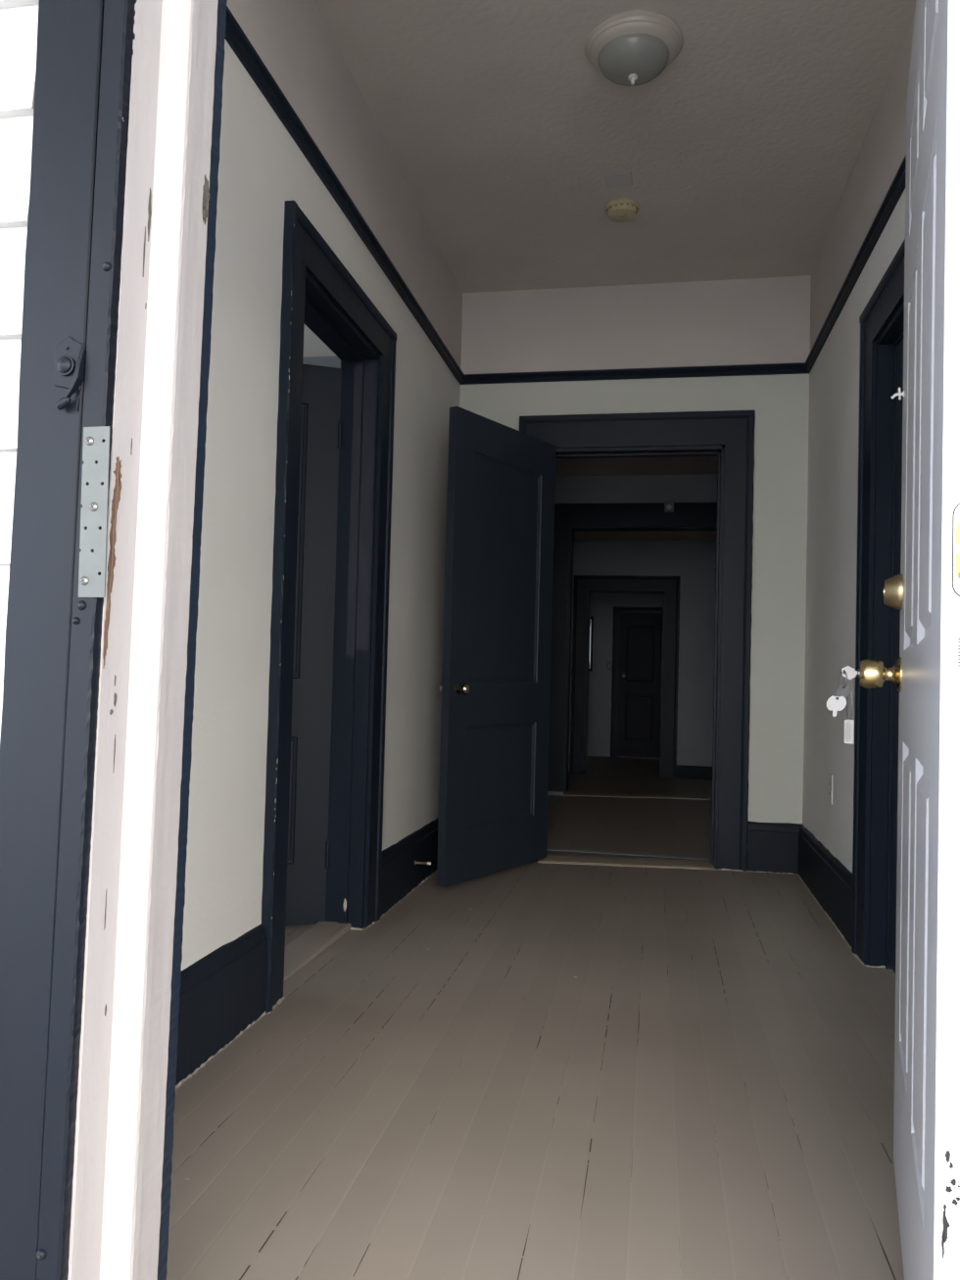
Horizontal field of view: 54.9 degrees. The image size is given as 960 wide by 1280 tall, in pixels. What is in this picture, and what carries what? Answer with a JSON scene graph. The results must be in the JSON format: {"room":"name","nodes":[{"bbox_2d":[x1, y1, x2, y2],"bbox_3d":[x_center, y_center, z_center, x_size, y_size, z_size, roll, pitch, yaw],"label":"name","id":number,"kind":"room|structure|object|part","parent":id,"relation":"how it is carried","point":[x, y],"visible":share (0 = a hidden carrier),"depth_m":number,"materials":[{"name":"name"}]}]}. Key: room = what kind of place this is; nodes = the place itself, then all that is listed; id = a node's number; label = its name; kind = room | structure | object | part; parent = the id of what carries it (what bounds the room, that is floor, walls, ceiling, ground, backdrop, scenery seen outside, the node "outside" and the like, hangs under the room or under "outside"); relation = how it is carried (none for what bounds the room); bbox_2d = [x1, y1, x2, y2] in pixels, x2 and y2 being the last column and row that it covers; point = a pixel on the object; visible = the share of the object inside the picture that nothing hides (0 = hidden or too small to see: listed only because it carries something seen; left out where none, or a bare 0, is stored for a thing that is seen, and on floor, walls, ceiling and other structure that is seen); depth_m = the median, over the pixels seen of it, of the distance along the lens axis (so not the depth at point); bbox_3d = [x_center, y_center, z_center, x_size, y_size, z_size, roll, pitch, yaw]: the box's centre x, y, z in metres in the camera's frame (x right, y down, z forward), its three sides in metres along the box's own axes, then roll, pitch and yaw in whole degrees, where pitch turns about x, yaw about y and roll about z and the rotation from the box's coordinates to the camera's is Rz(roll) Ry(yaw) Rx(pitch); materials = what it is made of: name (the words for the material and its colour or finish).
{"room":"entrance hallway","nodes":[
{"label":"entrance hallway","id":0,"kind":"room"},
{"bbox_2d":[0,0,39,736],"bbox_3d":[-0.463,-0.455,0.997,7.300,3.702,0.020,1,-2,11],"label":"wall","id":1,"kind":"structure","parent":0,"point":[19,19],"depth_m":1.00,"materials":[{"name":"white paint"}]},
{"bbox_2d":[303,324,335,357],"bbox_3d":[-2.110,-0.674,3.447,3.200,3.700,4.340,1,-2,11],"label":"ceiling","id":2,"kind":"structure","parent":0,"point":[313,346],"depth_m":5.33,"materials":[{"name":"white paint"}]},
{"bbox_2d":[181,0,462,970],"bbox_3d":[-0.536,-0.421,3.028,0.140,3.150,3.920,1,-2,11],"label":"wall","id":3,"kind":"structure","parent":0,"point":[261,167],"depth_m":2.48,"materials":[{"name":"white paint"}]},
{"bbox_2d":[175,923,267,1088],"bbox_3d":[-0.704,0.913,1.841,0.027,0.374,1.355,1,-2,11],"label":"baseboard","id":4,"kind":"structure","parent":3,"relation":"attached to","point":[222,993],"depth_m":2.22,"materials":[{"name":"blue wood"}]},
{"bbox_2d":[284,363,342,925],"bbox_3d":[-0.919,0.000,3.310,0.797,2.045,0.154,2,-2,-17],"label":"door","id":5,"kind":"structure","parent":3,"relation":"in","point":[308,858],"depth_m":3.38,"materials":[{"name":"blue paint"}]},
{"bbox_2d":[261,200,397,1013],"bbox_3d":[-0.526,-0.046,3.030,0.174,2.301,1.033,1,-2,11],"label":"door frame","id":6,"kind":"structure","parent":3,"relation":"attached to","point":[319,293],"depth_m":3.37,"materials":[{"name":"blue paint"}]},
{"bbox_3d":[-0.542,-0.059,2.576,0.030,2.300,0.127,1,-2,11],"label":"casing","id":7,"kind":"part","parent":6,"relation":"part of","materials":[{"name":"blue paint"}]},
{"bbox_3d":[-0.430,-1.131,3.050,0.032,0.126,1.025,1,-2,11],"label":"head casing","id":8,"kind":"part","parent":6,"relation":"part of","materials":[{"name":"blue paint"}]},
{"bbox_3d":[-0.375,-0.029,3.462,0.030,2.300,0.127,1,-2,11],"label":"casing","id":9,"kind":"part","parent":6,"relation":"part of","materials":[{"name":"blue paint"}]},
{"bbox_2d":[225,5,464,383],"bbox_3d":[-0.427,-1.419,3.047,0.026,0.052,3.630,1,-2,11],"label":"trim","id":10,"kind":"structure","parent":3,"relation":"attached to","point":[235,36],"depth_m":2.78,"materials":[{"name":"blue paint"}]},
{"bbox_2d":[379,817,438,917],"bbox_3d":[-0.271,1.028,4.125,0.028,0.381,1.290,1,-2,11],"label":"baseboard","id":11,"kind":"structure","parent":3,"relation":"attached to","point":[400,876],"depth_m":3.91,"materials":[{"name":"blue wood"}]},
{"bbox_2d":[414,859,430,865],"bbox_3d":[-0.248,0.969,4.016,0.071,0.020,0.020,1,-2,11],"label":"door stop","id":12,"kind":"object","parent":11,"relation":"attached to","point":[415,862],"visible":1,"depth_m":4.01,"materials":[{"name":"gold metal"}]},
{"bbox_2d":[302,355,710,859],"bbox_3d":[1.387,0.052,8.106,4.900,2.900,6.960,1,-2,11],"label":"wall","id":13,"kind":"structure","parent":0,"point":[331,361],"depth_m":4.77,"materials":[{"name":"grey paint"}]},
{"bbox_2d":[166,795,903,1279],"bbox_3d":[-0.288,1.074,4.224,6.500,0.055,6.460,1,-2,11],"label":"floor","id":14,"kind":"structure","parent":0,"point":[531,1070],"depth_m":2.05,"materials":[{"name":"beige wood"}]},
{"bbox_2d":[283,921,351,981],"bbox_3d":[-0.597,1.039,3.008,0.125,0.048,0.745,1,-2,11],"label":"threshold","id":15,"kind":"object","parent":14,"relation":"on","point":[303,949],"visible":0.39,"depth_m":3.10,"materials":[{"name":"beige wood"}]},
{"bbox_2d":[537,854,714,869],"bbox_3d":[0.729,1.153,4.645,0.863,0.105,0.170,1,-2,11],"label":"threshold","id":16,"kind":"object","parent":14,"relation":"on","point":[551,859],"visible":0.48,"depth_m":4.62,"materials":[{"name":"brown wood"}]},
{"bbox_2d":[563,792,711,800],"bbox_3d":[1.509,1.244,7.080,1.730,0.104,0.190,1,-2,11],"label":"threshold","id":17,"kind":"object","parent":14,"relation":"on","point":[602,794],"visible":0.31,"depth_m":7.11,"materials":[{"name":"brown wood"}]},
{"bbox_2d":[313,0,915,292],"bbox_3d":[0.417,-1.912,2.853,1.758,0.100,3.830,1,-2,11],"label":"ceiling","id":18,"kind":"structure","parent":0,"point":[740,155],"depth_m":3.32,"materials":[{"name":"paint"}]},
{"bbox_2d":[603,172,631,188],"bbox_3d":[0.549,-1.832,3.685,0.110,0.003,0.100,1,-2,11],"label":"ceiling patch","id":19,"kind":"structure","parent":18,"relation":"attached to","point":[613,179],"depth_m":3.68,"materials":[{"name":"paint"}]},
{"bbox_2d":[604,197,639,222],"bbox_3d":[0.600,-1.803,3.899,0.146,0.046,0.146,1,-2,11],"label":"smoke detector","id":20,"kind":"object","parent":18,"relation":"attached to","point":[623,210],"visible":1,"depth_m":3.86,"materials":[{"name":"plastic"}]},
{"bbox_2d":[584,9,683,86],"bbox_3d":[0.478,-1.795,2.883,0.304,0.128,0.304,1,-2,11],"label":"ceiling light","id":21,"kind":"object","parent":18,"relation":"attached to","point":[629,48],"visible":1,"depth_m":2.81,"materials":[{"name":"white glass"}]},
{"bbox_2d":[586,592,663,758],"bbox_3d":[2.005,0.263,11.373,4.900,2.700,0.100,1,-2,11],"label":"wall","id":22,"kind":"structure","parent":0,"point":[601,604],"depth_m":11.41,"materials":[{"name":"grey paint"}]},
{"bbox_2d":[588,616,593,671],"bbox_3d":[1.106,0.044,11.513,0.595,0.680,0.055,1,-2,11],"label":"window","id":23,"kind":"structure","parent":22,"relation":"in","point":[592,617],"depth_m":11.44,"materials":[{"name":"glass"}]},
{"bbox_2d":[588,619,591,667],"bbox_3d":[1.118,0.045,11.533,0.550,0.620,0.010,1,-2,11],"label":"blind","id":24,"kind":"object","parent":23,"relation":"attached to","point":[591,620],"depth_m":11.47,"materials":[{"name":"grey"}]},
{"bbox_2d":[606,661,612,670],"bbox_3d":[1.592,0.318,11.392,0.070,0.116,0.014,1,-2,11],"label":"light switch","id":25,"kind":"object","parent":22,"relation":"attached to","point":[608,663],"visible":1,"depth_m":11.39,"materials":[{"name":"grey plastic"}]},
{"bbox_2d":[610,606,662,757],"bbox_3d":[1.956,0.517,11.317,0.689,1.846,0.052,1,-2,11],"label":"door frame","id":26,"kind":"structure","parent":22,"relation":"attached to","point":[617,610],"depth_m":11.36,"materials":[{"name":"blue paint"}]},
{"bbox_3d":[1.651,0.511,11.366,0.072,1.845,0.030,1,-2,11],"label":"casing","id":27,"kind":"part","parent":26,"relation":"part of","materials":[{"name":"blue paint"}]},
{"bbox_3d":[1.977,-0.370,11.333,0.685,0.071,0.032,1,-2,11],"label":"head casing","id":28,"kind":"part","parent":26,"relation":"part of","materials":[{"name":"blue paint"}]},
{"bbox_2d":[616,614,662,758],"bbox_3d":[1.958,0.555,11.314,0.522,1.750,0.151,1,-2,11],"label":"door","id":29,"kind":"structure","parent":22,"relation":"in","point":[640,635],"depth_m":11.30,"materials":[{"name":"blue paint"}]},
{"bbox_2d":[547,474,716,795],"bbox_3d":[1.213,-0.030,7.180,4.900,2.800,0.150,1,-2,11],"label":"wall","id":30,"kind":"structure","parent":0,"point":[638,489],"depth_m":7.14,"materials":[{"name":"grey paint"}]},
{"bbox_2d":[547,502,716,792],"bbox_3d":[1.538,0.076,7.104,2.074,2.241,0.192,1,-2,11],"label":"door frame","id":31,"kind":"structure","parent":30,"relation":"attached to","point":[569,518],"depth_m":7.18,"materials":[{"name":"blue paint"}]},
{"bbox_3d":[0.589,0.055,7.204,0.172,2.240,0.030,1,-2,11],"label":"casing","id":32,"kind":"part","parent":31,"relation":"part of","materials":[{"name":"blue paint"}]},
{"bbox_3d":[1.549,-0.961,7.055,2.070,0.171,0.032,1,-2,11],"label":"head casing","id":33,"kind":"part","parent":31,"relation":"part of","materials":[{"name":"blue paint"}]},
{"bbox_2d":[663,500,673,512],"bbox_3d":[1.440,-1.019,7.041,0.072,0.084,0.043,1,-2,11],"label":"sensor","id":34,"kind":"object","parent":30,"relation":"attached to","point":[668,504],"visible":1,"depth_m":7.04,"materials":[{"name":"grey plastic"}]},
{"bbox_2d":[459,275,810,823],"bbox_3d":[0.738,-0.339,4.709,1.838,3.150,0.140,1,-2,11],"label":"wall","id":35,"kind":"structure","parent":0,"point":[751,320],"depth_m":4.58,"materials":[{"name":"grey paint"}]},
{"bbox_2d":[436,405,556,887],"bbox_3d":[0.102,0.036,4.330,0.156,2.070,0.840,0,-2,36],"label":"door","id":36,"kind":"structure","parent":35,"relation":"in","point":[495,687],"depth_m":4.26,"materials":[{"name":"blue paint"}]},
{"bbox_3d":[-0.150,0.212,4.062,0.060,0.050,0.050,0,-2,36],"label":"knob","id":37,"kind":"part","parent":36,"relation":"part of","materials":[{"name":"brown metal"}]},
{"bbox_3d":[-0.072,0.212,4.006,0.060,0.050,0.050,0,-2,36],"label":"knob","id":38,"kind":"part","parent":36,"relation":"part of","materials":[{"name":"brown metal"}]},
{"bbox_2d":[460,362,806,384],"bbox_3d":[0.749,-1.342,4.657,1.738,0.052,0.026,1,-2,11],"label":"trim","id":39,"kind":"structure","parent":35,"relation":"attached to","point":[796,367],"depth_m":4.64,"materials":[{"name":"blue paint"}]},
{"bbox_2d":[519,410,755,871],"bbox_3d":[0.758,0.025,4.675,1.168,2.321,0.174,1,-2,11],"label":"door frame","id":40,"kind":"structure","parent":35,"relation":"attached to","point":[729,435],"depth_m":4.53,"materials":[{"name":"blue paint"}]},
{"bbox_3d":[0.239,0.028,4.704,0.137,2.290,0.030,1,-2,11],"label":"casing","id":41,"kind":"part","parent":40,"relation":"part of","materials":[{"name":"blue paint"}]},
{"bbox_3d":[0.773,-1.054,4.639,1.163,0.166,0.032,1,-2,11],"label":"head casing","id":42,"kind":"part","parent":40,"relation":"part of","materials":[{"name":"blue paint"}]},
{"bbox_3d":[1.251,0.049,4.512,0.138,2.290,0.030,1,-2,11],"label":"casing","id":43,"kind":"part","parent":40,"relation":"part of","materials":[{"name":"blue paint"}]},
{"bbox_2d":[746,820,801,874],"bbox_3d":[1.415,1.059,4.448,0.255,0.359,0.026,1,-2,11],"label":"baseboard","id":44,"kind":"structure","parent":35,"relation":"attached to","point":[772,847],"depth_m":4.45,"materials":[{"name":"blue wood"}]},
{"bbox_2d":[555,455,717,476],"bbox_3d":[1.066,-1.369,5.995,5.000,0.120,2.520,1,-2,11],"label":"ceiling","id":45,"kind":"structure","parent":0,"point":[705,464],"depth_m":6.82,"materials":[{"name":"paint"}]},
{"bbox_2d":[566,756,711,795],"bbox_3d":[1.342,1.428,9.351,5.200,0.120,4.240,1,-2,11],"label":"floor","id":46,"kind":"structure","parent":0,"point":[604,774],"depth_m":8.97,"materials":[{"name":"wood"}]},
{"bbox_2d":[568,541,715,772],"bbox_3d":[1.635,0.197,9.424,4.900,2.700,0.130,1,-2,11],"label":"wall","id":47,"kind":"structure","parent":0,"point":[694,562],"depth_m":9.28,"materials":[{"name":"grey paint"}]},
{"bbox_2d":[568,574,680,778],"bbox_3d":[1.476,0.360,9.433,1.074,2.026,0.162,1,-2,11],"label":"door frame","id":48,"kind":"structure","parent":47,"relation":"attached to","point":[584,585],"depth_m":9.40,"materials":[{"name":"blue paint"}]},
{"bbox_3d":[1.006,0.349,9.457,0.142,2.025,0.030,1,-2,11],"label":"casing","id":49,"kind":"part","parent":48,"relation":"part of","materials":[{"name":"blue paint"}]},
{"bbox_3d":[1.488,-0.584,9.396,1.070,0.141,0.032,1,-2,11],"label":"head casing","id":50,"kind":"part","parent":48,"relation":"part of","materials":[{"name":"blue paint"}]},
{"bbox_3d":[1.921,0.368,9.283,0.142,2.025,0.030,1,-2,11],"label":"casing","id":51,"kind":"part","parent":48,"relation":"part of","materials":[{"name":"blue paint"}]},
{"bbox_2d":[676,764,711,779],"bbox_3d":[2.933,1.335,9.063,1.970,0.130,0.020,1,-2,11],"label":"baseboard","id":52,"kind":"structure","parent":47,"relation":"attached to","point":[683,771],"depth_m":9.20,"materials":[{"name":"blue wood"}]},
{"bbox_2d":[572,530,715,541],"bbox_3d":[1.704,-1.054,9.387,5.000,0.100,4.400,1,-2,11],"label":"ceiling","id":53,"kind":"structure","parent":0,"point":[579,536],"depth_m":9.05,"materials":[{"name":"paint"}]},
{"bbox_2d":[802,11,914,873],"bbox_3d":[1.309,-0.384,2.678,0.140,3.150,3.920,1,-2,11],"label":"wall","id":54,"kind":"structure","parent":0,"point":[833,377],"depth_m":3.68,"materials":[{"name":"white paint"}]},
{"bbox_2d":[797,823,852,948],"bbox_3d":[1.410,1.036,3.804,0.026,0.369,1.295,1,-2,11],"label":"baseboard","id":55,"kind":"structure","parent":54,"relation":"attached to","point":[828,880],"depth_m":3.69,"materials":[{"name":"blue wood"}]},
{"bbox_2d":[827,772,833,805],"bbox_3d":[1.414,0.601,3.729,0.008,0.120,0.072,1,-2,11],"label":"wall outlet","id":56,"kind":"object","parent":54,"relation":"attached to","point":[830,777],"visible":1,"depth_m":3.71,"materials":[{"name":"white plastic"}]},
{"bbox_2d":[804,154,905,374],"bbox_3d":[1.252,-1.386,2.717,0.026,0.052,3.650,1,-2,11],"label":"trim","id":57,"kind":"structure","parent":54,"relation":"attached to","point":[897,186],"depth_m":3.29,"materials":[{"name":"blue paint"}]},
{"bbox_2d":[850,238,904,969],"bbox_3d":[1.278,-0.006,2.643,0.174,2.291,1.109,1,-2,11],"label":"door frame","id":58,"kind":"structure","parent":54,"relation":"attached to","point":[881,319],"depth_m":3.05,"materials":[{"name":"blue paint"}]},
{"bbox_3d":[1.300,0.010,3.130,0.030,2.290,0.142,1,-2,11],"label":"casing","id":59,"kind":"part","parent":58,"relation":"part of","materials":[{"name":"blue paint"}]},
{"bbox_3d":[1.238,-1.081,2.687,0.032,0.141,1.105,1,-2,11],"label":"head casing","id":60,"kind":"part","parent":58,"relation":"part of","materials":[{"name":"blue paint"}]},
{"bbox_2d":[888,338,902,973],"bbox_3d":[1.288,0.025,2.636,0.054,2.030,0.792,1,-2,11],"label":"door","id":61,"kind":"structure","parent":54,"relation":"in","point":[899,349],"depth_m":2.97,"materials":[{"name":"blue paint"}]},
{"bbox_3d":[-0.397,-0.524,1.071,7.200,3.250,0.140,1,-2,11],"label":"wall","id":62,"kind":"structure","parent":0,"visible":0},
{"bbox_2d":[36,1248,46,1260],"bbox_3d":[-0.446,0.624,0.938,0.011,0.011,0.005,2,-2,11],"label":"screw","id":63,"kind":"object","parent":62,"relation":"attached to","point":[40,1254],"visible":1,"depth_m":0.94,"materials":[{"name":"blue paint"}]},
{"bbox_2d":[72,616,79,624],"bbox_3d":[-0.418,-0.020,0.955,0.008,0.008,0.005,3,-1,11],"label":"screw","id":64,"kind":"object","parent":62,"relation":"attached to","point":[75,620],"visible":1,"depth_m":0.95,"materials":[{"name":"blue paint"}]},
{"bbox_2d":[76,600,86,610],"bbox_3d":[-0.412,-0.036,0.954,0.010,0.010,0.005,2,-2,11],"label":"screw","id":65,"kind":"object","parent":62,"relation":"attached to","point":[81,604],"visible":1,"depth_m":0.95,"materials":[{"name":"blue paint"}]},
{"bbox_2d":[78,426,110,597],"bbox_3d":[-0.399,-0.133,0.954,0.030,0.177,0.004,1,-2,11],"label":"plate","id":66,"kind":"object","parent":62,"relation":"attached to","point":[94,496],"visible":1,"depth_m":0.95,"materials":[{"name":"metal"}]},
{"bbox_2d":[101,261,111,271],"bbox_3d":[-0.389,-0.389,0.962,0.010,0.010,0.005,2,-2,11],"label":"screw","id":67,"kind":"object","parent":62,"relation":"attached to","point":[106,265],"visible":1,"depth_m":0.96,"materials":[{"name":"blue paint"}]},
{"bbox_2d":[0,0,227,1279],"bbox_3d":[-0.420,0.000,1.055,0.167,2.700,0.193,1,-2,11],"label":"door frame","id":68,"kind":"structure","parent":62,"relation":"attached to","point":[116,1220],"depth_m":0.98,"materials":[{"name":"white paint"}]},
{"bbox_2d":[53,335,86,410],"bbox_3d":[-0.431,-0.279,0.964,0.036,0.079,0.012,2,-2,11],"label":"latch","id":69,"kind":"object","parent":68,"relation":"attached to","point":[70,355],"depth_m":0.96,"materials":[{"name":"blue metal"}]},
{"bbox_3d":[-0.431,-0.290,0.969,0.034,0.058,0.002,2,-2,11],"label":"plate","id":70,"kind":"part","parent":69,"relation":"part of","materials":[{"name":"blue paint"}]},
{"bbox_3d":[-0.424,-0.278,0.963,0.022,0.066,0.011,2,-2,11],"label":"arm","id":71,"kind":"part","parent":69,"relation":"part of","materials":[{"name":"blue paint"}]},
{"bbox_2d":[856,0,959,1279],"bbox_3d":[0.662,-0.054,1.368,0.186,2.045,0.896,1,-2,22],"label":"door","id":72,"kind":"structure","parent":62,"relation":"in","point":[925,592],"depth_m":1.12,"materials":[{"name":"white paint"}]},
{"bbox_2d":[826,665,856,743],"bbox_3d":[0.696,0.123,1.765,0.064,0.148,0.016,1,-2,28],"label":"keys","id":73,"kind":"object","parent":72,"relation":"hanging from","point":[834,704],"visible":0.94,"depth_m":1.76,"materials":[{"name":"silver metal"}]},
{"bbox_3d":[0.755,0.064,1.745,0.072,0.066,0.066,1,-2,22],"label":"knob","id":74,"kind":"part","parent":72,"relation":"part of","materials":[{"name":"gold metal"}]}
]}

